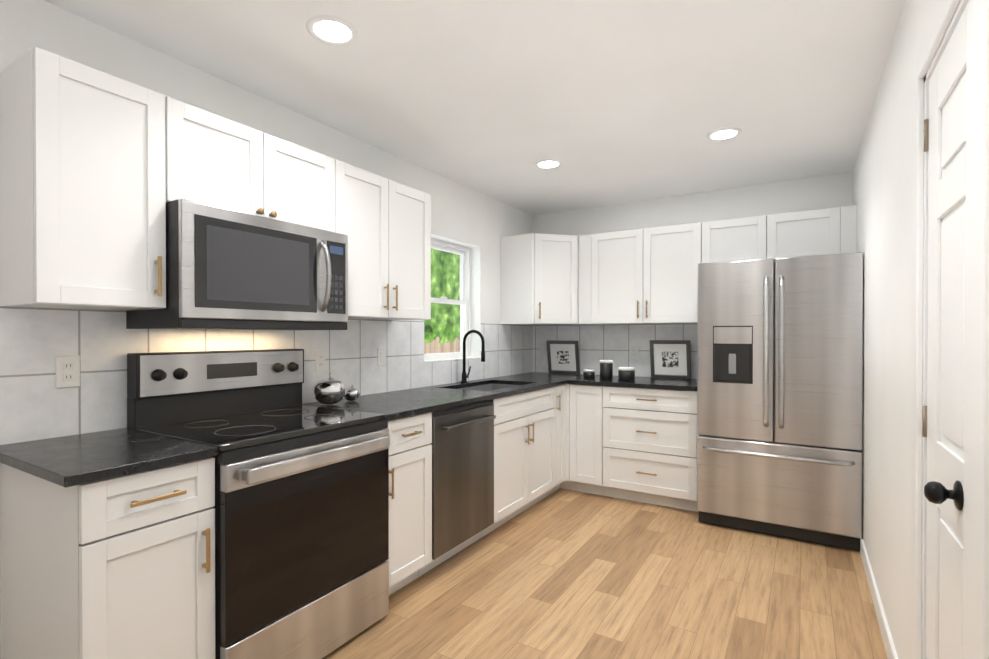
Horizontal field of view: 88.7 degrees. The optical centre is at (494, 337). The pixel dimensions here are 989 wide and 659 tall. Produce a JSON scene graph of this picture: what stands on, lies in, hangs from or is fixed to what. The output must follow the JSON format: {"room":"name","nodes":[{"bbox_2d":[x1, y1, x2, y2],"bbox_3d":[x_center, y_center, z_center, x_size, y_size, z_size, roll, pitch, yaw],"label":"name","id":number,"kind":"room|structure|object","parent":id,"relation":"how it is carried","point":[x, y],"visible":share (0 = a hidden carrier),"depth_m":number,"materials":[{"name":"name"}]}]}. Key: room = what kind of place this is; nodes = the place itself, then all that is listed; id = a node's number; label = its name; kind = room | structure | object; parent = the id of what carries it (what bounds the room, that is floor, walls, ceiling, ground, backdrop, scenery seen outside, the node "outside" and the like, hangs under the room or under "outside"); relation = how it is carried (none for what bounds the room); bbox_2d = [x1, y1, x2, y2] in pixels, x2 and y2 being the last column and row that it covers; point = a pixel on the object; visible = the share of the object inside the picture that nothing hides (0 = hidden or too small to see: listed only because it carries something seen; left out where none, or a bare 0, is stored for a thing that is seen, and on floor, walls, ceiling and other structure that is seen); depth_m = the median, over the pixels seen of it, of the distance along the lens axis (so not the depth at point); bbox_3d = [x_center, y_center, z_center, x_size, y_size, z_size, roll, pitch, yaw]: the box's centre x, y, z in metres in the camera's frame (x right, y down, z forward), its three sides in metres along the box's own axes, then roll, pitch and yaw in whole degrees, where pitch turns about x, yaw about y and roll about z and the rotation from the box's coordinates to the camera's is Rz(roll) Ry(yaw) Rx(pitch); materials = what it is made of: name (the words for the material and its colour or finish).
{"room":"kitchen","nodes":[
{"label":"kitchen","id":0,"kind":"room"},
{"bbox_2d":[0,0,531,658],"bbox_3d":[-1.124,0.041,2.690,0.200,2.440,5.400,0,0,31],"label":"wall","id":1,"kind":"structure","parent":0,"point":[478,222],"depth_m":2.52,"materials":[{"name":"paint"}]},
{"bbox_2d":[0,47,165,310],"bbox_3d":[-1.387,-0.484,1.723,0.352,0.760,0.361,0,0,31],"label":"wall cabinet","id":2,"kind":"object","parent":1,"relation":"attached to","point":[82,190],"visible":1,"depth_m":1.61,"materials":[{"name":"white wood"}]},
{"bbox_2d":[126,199,347,329],"bbox_3d":[-1.043,-0.261,2.173,0.470,0.450,0.756,0,0,31],"label":"over-the-range microwave","id":3,"kind":"object","parent":1,"relation":"attached to","point":[227,269],"visible":0.98,"depth_m":1.96,"materials":[{"name":"silver metal"}]},
{"bbox_2d":[165,96,334,231],"bbox_3d":[-1.093,-0.678,2.201,0.354,0.376,0.760,0,0,31],"label":"wall cabinet","id":4,"kind":"object","parent":1,"relation":"attached to","point":[212,159],"visible":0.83,"depth_m":2.06,"materials":[{"name":"white wood"}]},
{"bbox_2d":[0,306,532,444],"bbox_3d":[-0.787,0.116,3.041,0.008,0.463,4.450,0,0,31],"label":"tile backsplash","id":5,"kind":"structure","parent":1,"relation":"attached to","point":[36,404],"depth_m":1.97,"materials":[{"name":"white tile"}]},
{"bbox_2d":[55,355,79,387],"bbox_3d":[-1.527,0.121,1.812,0.008,0.114,0.070,0,0,31],"label":"electrical outlet","id":6,"kind":"object","parent":5,"relation":"attached to","point":[67,369],"visible":1,"depth_m":1.81,"materials":[{"name":"white plastic"}]},
{"bbox_2d":[315,350,325,371],"bbox_3d":[-0.949,0.125,2.759,0.008,0.114,0.070,0,0,31],"label":"electrical outlet","id":7,"kind":"object","parent":5,"relation":"attached to","point":[320,360],"visible":1,"depth_m":2.75,"materials":[{"name":"white plastic"}]},
{"bbox_2d":[378,347,385,365],"bbox_3d":[-0.704,0.118,3.160,0.009,0.114,0.070,0,0,31],"label":"light switch","id":8,"kind":"object","parent":5,"relation":"attached to","point":[381,356],"visible":1,"depth_m":3.16,"materials":[{"name":"white plastic"}]},
{"bbox_2d":[335,159,430,319],"bbox_3d":[-0.703,-0.490,2.843,0.352,0.760,0.735,0,0,31],"label":"wall cabinet","id":9,"kind":"object","parent":1,"relation":"attached to","point":[383,223],"visible":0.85,"depth_m":2.73,"materials":[{"name":"white wood"}]},
{"bbox_2d":[424,238,480,362],"bbox_3d":[-0.378,-0.283,3.879,0.181,0.912,0.726,0,0,31],"label":"window","id":10,"kind":"structure","parent":1,"relation":"in","point":[464,301],"depth_m":4.10,"materials":[{"name":"white"}]},
{"bbox_2d":[43,0,904,215],"bbox_3d":[-0.002,-1.225,1.997,2.930,0.100,5.640,0,0,31],"label":"ceiling","id":11,"kind":"structure","parent":0,"point":[608,102],"depth_m":2.30,"materials":[{"name":"paint"}]},
{"bbox_2d":[306,15,357,45],"bbox_3d":[-0.620,-1.171,1.935,0.192,0.005,0.192,0,0,31],"label":"recessed light","id":12,"kind":"object","parent":11,"relation":"in","point":[332,30],"visible":1,"depth_m":1.93,"materials":[{"name":"white plastic"}]},
{"bbox_2d":[534,159,562,168],"bbox_3d":[0.367,-1.180,3.442,0.192,0.005,0.192,0,0,31],"label":"recessed light","id":13,"kind":"object","parent":11,"relation":"in","point":[548,164],"visible":1,"depth_m":3.44,"materials":[{"name":"white plastic"}]},
{"bbox_2d":[706,127,741,140],"bbox_3d":[1.329,-1.177,2.930,0.192,0.005,0.192,0,0,31],"label":"recessed light","id":14,"kind":"object","parent":11,"relation":"in","point":[724,134],"visible":1,"depth_m":2.93,"materials":[{"name":"white plastic"}]},
{"bbox_2d":[322,488,886,658],"bbox_3d":[-0.002,1.315,2.011,2.930,0.100,5.640,0,0,31],"label":"floor","id":15,"kind":"structure","parent":0,"point":[560,573],"depth_m":2.48,"materials":[{"name":"brown wood"}]},
{"bbox_2d":[0,457,214,658],"bbox_3d":[-1.252,0.826,1.648,0.647,0.882,0.361,0,0,31],"label":"base cabinet","id":16,"kind":"object","parent":15,"relation":"on","point":[121,567],"visible":1,"depth_m":1.49,"materials":[{"name":"white wood"}]},
{"bbox_2d":[0,428,217,487],"bbox_3d":[-1.268,0.368,1.631,0.636,0.030,0.400,0,0,31],"label":"countertop","id":17,"kind":"structure","parent":16,"relation":"on","point":[72,460],"depth_m":1.54,"materials":[{"name":"black stone"}]},
{"bbox_2d":[127,349,389,658],"bbox_3d":[-0.930,0.662,2.109,0.714,1.205,0.760,0,0,31],"label":"range","id":18,"kind":"object","parent":15,"relation":"on","point":[301,506],"visible":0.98,"depth_m":1.96,"materials":[{"name":"black"}]},
{"bbox_2d":[387,412,431,595],"bbox_3d":[-0.666,0.820,2.609,0.647,0.882,0.362,0,0,31],"label":"base cabinet","id":19,"kind":"object","parent":15,"relation":"on","point":[410,501],"visible":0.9,"depth_m":2.48,"materials":[{"name":"white wood"}]},
{"bbox_2d":[418,399,495,576],"bbox_3d":[-0.390,0.819,3.008,0.645,0.880,0.597,0,0,31],"label":"dishwasher","id":20,"kind":"object","parent":15,"relation":"on","point":[462,443],"visible":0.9,"depth_m":2.82,"materials":[{"name":"silver metal"}]},
{"bbox_2d":[481,387,554,537],"bbox_3d":[-0.019,0.814,3.667,0.647,0.882,0.904,0,0,31],"label":"base cabinet","id":21,"kind":"object","parent":15,"relation":"on","point":[524,451],"visible":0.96,"depth_m":3.46,"materials":[{"name":"white wood"}]},
{"bbox_2d":[302,372,582,420],"bbox_3d":[-0.059,0.455,3.608,0.639,0.226,2.702,0,0,31],"label":"countertop","id":22,"kind":"structure","parent":21,"relation":"on","point":[399,404],"depth_m":3.03,"materials":[{"name":"black stone"}]},
{"bbox_2d":[313,373,345,403],"bbox_3d":[-0.858,0.263,2.628,0.164,0.162,0.164,0,0,31],"label":"apple","id":23,"kind":"object","parent":22,"relation":"on","point":[331,390],"visible":1,"depth_m":2.57,"materials":[{"name":"silver metal"}]},
{"bbox_2d":[344,385,359,400],"bbox_3d":[-0.783,0.300,2.770,0.088,0.088,0.088,0,0,31],"label":"apple","id":24,"kind":"object","parent":22,"relation":"on","point":[352,393],"visible":0.9,"depth_m":2.74,"materials":[{"name":"silver metal"}]},
{"bbox_2d":[460,330,484,382],"bbox_3d":[-0.153,0.140,3.792,0.214,0.402,0.089,0,0,31],"label":"faucet","id":25,"kind":"object","parent":22,"relation":"on","point":[465,375],"visible":1,"depth_m":3.80,"materials":[{"name":"black metal"}]},
{"bbox_2d":[546,341,579,374],"bbox_3d":[0.632,0.180,4.664,0.310,0.308,0.065,0,0,31],"label":"picture frame","id":26,"kind":"object","parent":22,"relation":"on","point":[563,357],"visible":1,"depth_m":4.66,"materials":[{"name":"grey metal"}]},
{"bbox_2d":[544,384,573,497],"bbox_3d":[0.433,0.810,4.408,0.647,0.882,0.828,0,0,31],"label":"base cabinet","id":27,"kind":"object","parent":15,"relation":"on","point":[562,437],"visible":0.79,"depth_m":4.04,"materials":[{"name":"white wood"}]},
{"bbox_2d":[570,384,605,495],"bbox_3d":[0.879,0.811,4.259,0.273,0.882,0.617,0,0,31],"label":"base cabinet","id":28,"kind":"object","parent":15,"relation":"on","point":[586,438],"visible":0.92,"depth_m":4.01,"materials":[{"name":"white wood"}]},
{"bbox_2d":[603,386,698,511],"bbox_3d":[1.294,0.812,3.988,0.713,0.882,0.647,0,0,31],"label":"base cabinet","id":29,"kind":"object","parent":15,"relation":"on","point":[650,435],"visible":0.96,"depth_m":3.74,"materials":[{"name":"white wood"}]},
{"bbox_2d":[568,375,696,390],"bbox_3d":[1.181,0.354,4.048,0.976,0.030,0.658,0,0,31],"label":"countertop","id":30,"kind":"structure","parent":29,"relation":"on","point":[639,382],"depth_m":3.89,"materials":[{"name":"black stone"}]},
{"bbox_2d":[583,369,594,377],"bbox_3d":[0.795,0.301,4.250,0.100,0.072,0.100,0,0,31],"label":"canister","id":31,"kind":"object","parent":30,"relation":"on","point":[588,373],"visible":1,"depth_m":4.21,"materials":[{"name":"black ceramic"}]},
{"bbox_2d":[600,360,612,379],"bbox_3d":[0.908,0.260,4.109,0.108,0.157,0.108,0,0,31],"label":"canister","id":32,"kind":"object","parent":30,"relation":"on","point":[606,369],"visible":1,"depth_m":4.06,"materials":[{"name":"black ceramic"}]},
{"bbox_2d":[618,367,634,380],"bbox_3d":[1.056,0.288,4.043,0.132,0.102,0.132,0,0,31],"label":"medium canister","id":33,"kind":"object","parent":30,"relation":"on","point":[626,373],"visible":1,"depth_m":3.99,"materials":[{"name":"black ceramic"}]},
{"bbox_2d":[650,340,690,378],"bbox_3d":[1.447,0.178,4.165,0.320,0.318,0.067,0,0,31],"label":"picture frame","id":34,"kind":"object","parent":30,"relation":"on","point":[670,359],"visible":1,"depth_m":4.16,"materials":[{"name":"grey metal"}]},
{"bbox_2d":[697,252,862,550],"bbox_3d":[1.928,0.379,3.458,0.900,1.755,0.859,0,0,31],"label":"fridge","id":35,"kind":"object","parent":15,"relation":"on","point":[780,398],"visible":1,"depth_m":3.11,"materials":[{"name":"grey metal"}]},
{"bbox_2d":[532,172,852,235],"bbox_3d":[1.492,0.032,4.326,2.800,2.440,0.120,0,0,31],"label":"wall","id":36,"kind":"structure","parent":0,"point":[813,193],"depth_m":4.10,"materials":[{"name":"paint"}]},
{"bbox_2d":[501,233,588,324],"bbox_3d":[0.470,-0.500,4.518,0.608,0.760,0.608,0,0,31],"label":"wall cabinet","id":37,"kind":"object","parent":36,"relation":"attached to","point":[539,279],"visible":1,"depth_m":4.31,"materials":[{"name":"white wood"}]},
{"bbox_2d":[533,323,697,378],"bbox_3d":[1.072,0.108,4.507,1.636,0.463,0.008,0,0,31],"label":"tile backsplash","id":38,"kind":"structure","parent":36,"relation":"attached to","point":[598,343],"depth_m":4.50,"materials":[{"name":"white tile"}]},
{"bbox_2d":[539,343,545,354],"bbox_3d":[0.464,0.108,4.868,0.070,0.114,0.009,0,0,31],"label":"light switch","id":39,"kind":"object","parent":38,"relation":"attached to","point":[542,348],"visible":1,"depth_m":4.87,"materials":[{"name":"white plastic"}]},
{"bbox_2d":[630,346,637,358],"bbox_3d":[1.215,0.126,4.409,0.070,0.114,0.008,0,0,31],"label":"electrical outlet","id":40,"kind":"object","parent":38,"relation":"attached to","point":[633,352],"visible":1,"depth_m":4.41,"materials":[{"name":"white plastic"}]},
{"bbox_2d":[579,222,701,324],"bbox_3d":[1.220,-0.498,4.210,0.984,0.760,0.352,0,0,31],"label":"wall cabinet","id":41,"kind":"object","parent":36,"relation":"attached to","point":[644,276],"visible":0.96,"depth_m":4.07,"materials":[{"name":"white wood"}]},
{"bbox_2d":[702,205,856,262],"bbox_3d":[2.058,-0.698,3.714,0.957,0.355,0.322,0,0,31],"label":"wall cabinet","id":42,"kind":"object","parent":36,"relation":"attached to","point":[816,232],"visible":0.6,"depth_m":3.56,"materials":[{"name":"white wood"}]},
{"bbox_2d":[853,0,937,658],"bbox_3d":[1.197,0.049,1.272,0.120,2.440,5.400,0,0,31],"label":"wall","id":43,"kind":"structure","parent":0,"point":[882,186],"depth_m":2.04,"materials":[{"name":"paint"}]},
{"bbox_2d":[860,539,897,658],"bbox_3d":[0.932,1.223,0.972,0.013,0.095,4.600,0,0,31],"label":"baseboard","id":44,"kind":"structure","parent":43,"relation":"attached to","point":[890,650],"depth_m":2.26,"materials":[{"name":"white wood"}]},
{"bbox_2d":[922,0,972,658],"bbox_3d":[1.099,0.265,1.245,0.099,1.993,0.513,0,0,31],"label":"door leaf","id":45,"kind":"structure","parent":43,"relation":"in","point":[946,421],"depth_m":1.23,"materials":[{"name":"white wood"}]},
{"bbox_2d":[910,0,988,658],"bbox_3d":[1.149,0.215,1.209,0.136,2.108,0.732,0,0,31],"label":"door frame","id":46,"kind":"structure","parent":43,"relation":"attached to","point":[945,18],"depth_m":1.00,"materials":[{"name":"white wood"}]},
{"label":"outside","id":47,"kind":"structure","parent":0,"visible":0},
{"bbox_2d":[423,248,459,353],"bbox_3d":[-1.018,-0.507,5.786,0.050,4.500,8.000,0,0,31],"label":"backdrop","id":48,"kind":"structure","parent":47,"point":[447,283],"depth_m":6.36,"materials":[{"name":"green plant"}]}
]}

